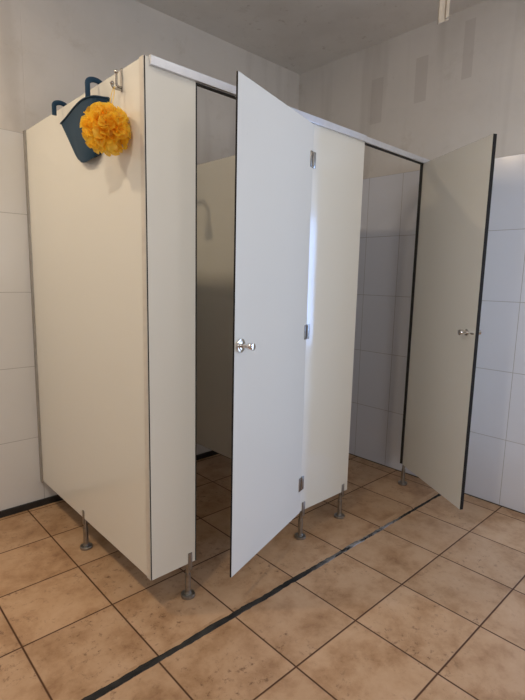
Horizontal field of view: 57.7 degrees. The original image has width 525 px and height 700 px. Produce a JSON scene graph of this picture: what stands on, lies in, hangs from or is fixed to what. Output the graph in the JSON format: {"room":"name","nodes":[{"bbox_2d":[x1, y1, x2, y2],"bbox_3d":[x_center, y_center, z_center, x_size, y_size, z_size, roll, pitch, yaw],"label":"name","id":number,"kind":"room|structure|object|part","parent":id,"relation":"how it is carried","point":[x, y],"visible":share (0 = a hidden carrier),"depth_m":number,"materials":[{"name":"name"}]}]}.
{"room":"public restroom","nodes":[
{"label":"public restroom","id":0,"kind":"room"},
{"bbox_2d":[0,0,299,510],"bbox_3d":[-1.436,-0.509,2.352,4.876,2.815,0.150,-7,12,-43],"label":"wall","id":1,"kind":"structure","parent":0,"point":[49,49],"depth_m":2.51,"materials":[{"name":"tile"}]},
{"bbox_2d":[0,450,218,517],"bbox_3d":[-1.413,0.875,2.502,4.476,0.037,0.013,-7,12,-43],"label":"baseboard","id":2,"kind":"structure","parent":1,"relation":"attached to","point":[7,512],"depth_m":2.65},
{"bbox_2d":[0,454,524,699],"bbox_3d":[0.219,1.217,0.936,4.676,0.100,4.980,-7,12,-43],"label":"floor","id":3,"kind":"structure","parent":0,"point":[430,605],"depth_m":1.88,"materials":[{"name":"tile"}]},
{"bbox_2d":[23,55,496,599],"bbox_3d":[0.089,-0.089,2.577,2.008,1.986,1.714,-7,12,-43],"label":"shower cubicle","id":4,"kind":"object","parent":3,"relation":"on","point":[179,304],"visible":1,"depth_m":2.06,"materials":[{"name":"white laminate"}]},
{"bbox_2d":[52,77,109,162],"bbox_3d":[-0.714,-0.880,1.871,0.095,0.295,0.468,-7,12,-43],"label":"basket","id":5,"kind":"object","parent":4,"relation":"hanging from","point":[70,123],"visible":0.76,"depth_m":1.83,"materials":[{"name":"blue plastic"}]},
{"bbox_3d":[-0.837,0.842,2.253,0.024,0.181,0.024,-7,12,-43],"label":"leg","id":6,"kind":"part","parent":4,"relation":"part of","materials":[{"name":"metal"}]},
{"bbox_3d":[-0.802,-0.112,2.095,0.012,1.833,1.177,-7,12,-43],"label":"panel","id":7,"kind":"part","parent":4,"relation":"part of","materials":[{"name":"white laminate"}]},
{"bbox_2d":[110,68,122,91],"bbox_3d":[-0.494,-0.926,1.629,0.058,0.074,0.014,-7,12,-43],"label":"robe hook","id":8,"kind":"object","parent":4,"relation":"attached to","point":[119,88],"visible":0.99,"depth_m":1.63,"materials":[{"name":"silver metal"}]},
{"bbox_2d":[80,86,130,156],"bbox_3d":[-0.535,-0.778,1.598,0.147,0.238,0.170,-7,12,-43],"label":"sponge","id":9,"kind":"object","parent":8,"relation":"hanging from","point":[105,127],"visible":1,"depth_m":1.57,"materials":[{"name":"orange plastic"}]},
{"bbox_3d":[-0.513,-0.846,1.615,0.018,0.110,0.045,3,9,13],"label":"cord","id":10,"kind":"part","parent":9,"relation":"part of","materials":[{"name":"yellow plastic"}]},
{"bbox_3d":[-0.328,-0.046,1.729,0.198,1.833,0.012,-7,12,-43],"label":"panel","id":11,"kind":"part","parent":4,"relation":"part of","materials":[{"name":"white laminate"}]},
{"bbox_3d":[-0.300,0.901,1.925,0.024,0.186,0.030,-7,12,-43],"label":"leg","id":12,"kind":"part","parent":4,"relation":"part of","materials":[{"name":"metal"}]},
{"bbox_3d":[-0.070,-0.198,2.774,0.012,1.833,1.178,-7,12,-43],"label":"divider panel","id":13,"kind":"part","parent":4,"relation":"part of","materials":[{"name":"white laminate"}]},
{"bbox_3d":[-0.057,-0.013,1.706,0.060,0.052,0.052,6,10,29],"label":"door knob","id":14,"kind":"part","parent":4,"relation":"part of","materials":[{"name":"silver metal"}]},
{"bbox_3d":[0.049,-0.056,1.953,0.008,1.807,0.607,6,10,29],"label":"door","id":15,"kind":"part","parent":4,"relation":"part of","materials":[{"name":"white laminate"}]},
{"bbox_3d":[0.350,-1.017,2.204,1.972,0.029,0.038,-7,12,-43],"label":"head rail","id":16,"kind":"part","parent":4,"relation":"part of","materials":[{"name":"metal"}]},
{"bbox_3d":[0.193,0.843,2.382,0.024,0.186,0.030,-7,12,-43],"label":"leg","id":17,"kind":"part","parent":4,"relation":"part of","materials":[{"name":"metal"}]},
{"bbox_3d":[0.338,-0.124,2.347,0.386,1.833,0.012,-7,12,-43],"label":"panel","id":18,"kind":"part","parent":4,"relation":"part of","materials":[{"name":"white laminate"}]},
{"bbox_3d":[0.425,0.815,2.598,0.024,0.186,0.030,-7,12,-43],"label":"leg","id":19,"kind":"part","parent":4,"relation":"part of","materials":[{"name":"metal"}]},
{"bbox_3d":[0.904,0.759,3.042,0.024,0.186,0.030,-7,12,-43],"label":"leg","id":20,"kind":"part","parent":4,"relation":"part of","materials":[{"name":"metal"}]},
{"bbox_3d":[0.972,-0.128,2.579,0.019,1.811,0.600,-1,9,-12],"label":"door","id":21,"kind":"part","parent":4,"relation":"part of","materials":[{"name":"white laminate"}]},
{"bbox_3d":[0.988,-0.087,2.346,0.044,0.031,0.031,-1,9,-12],"label":"turn knob","id":22,"kind":"part","parent":4,"relation":"part of","materials":[{"name":"silver metal"}]},
{"bbox_2d":[81,494,440,699],"bbox_3d":[-0.477,1.063,1.511,4.427,0.002,0.040,-7,12,-42],"label":"trim","id":23,"kind":"structure","parent":3,"relation":"in","point":[101,692],"depth_m":1.79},
{"bbox_2d":[135,0,486,74],"bbox_3d":[0.211,-1.656,0.431,4.876,0.100,4.980,-7,12,-43],"label":"ceiling","id":24,"kind":"structure","parent":0,"point":[298,36],"depth_m":2.86,"materials":[{"name":"paint"}]},
{"bbox_2d":[437,0,449,24],"bbox_3d":[0.763,-1.594,1.967,0.042,0.457,0.012,1,9,0],"label":"strap","id":25,"kind":"object","parent":24,"relation":"hanging from","point":[444,5],"visible":1,"depth_m":1.99,"materials":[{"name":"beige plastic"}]},
{"bbox_2d":[298,0,524,513],"bbox_3d":[1.886,-0.416,2.234,0.200,2.815,4.580,-7,12,-43],"label":"wall","id":26,"kind":"structure","parent":0,"point":[430,91],"depth_m":2.88,"materials":[{"name":"tile"}]},
{"bbox_2d":[349,453,523,513],"bbox_3d":[0.897,0.821,3.308,0.003,0.005,1.968,-7,12,-43],"label":"baseboard","id":27,"kind":"structure","parent":26,"relation":"attached to","point":[349,453],"depth_m":2.93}
]}

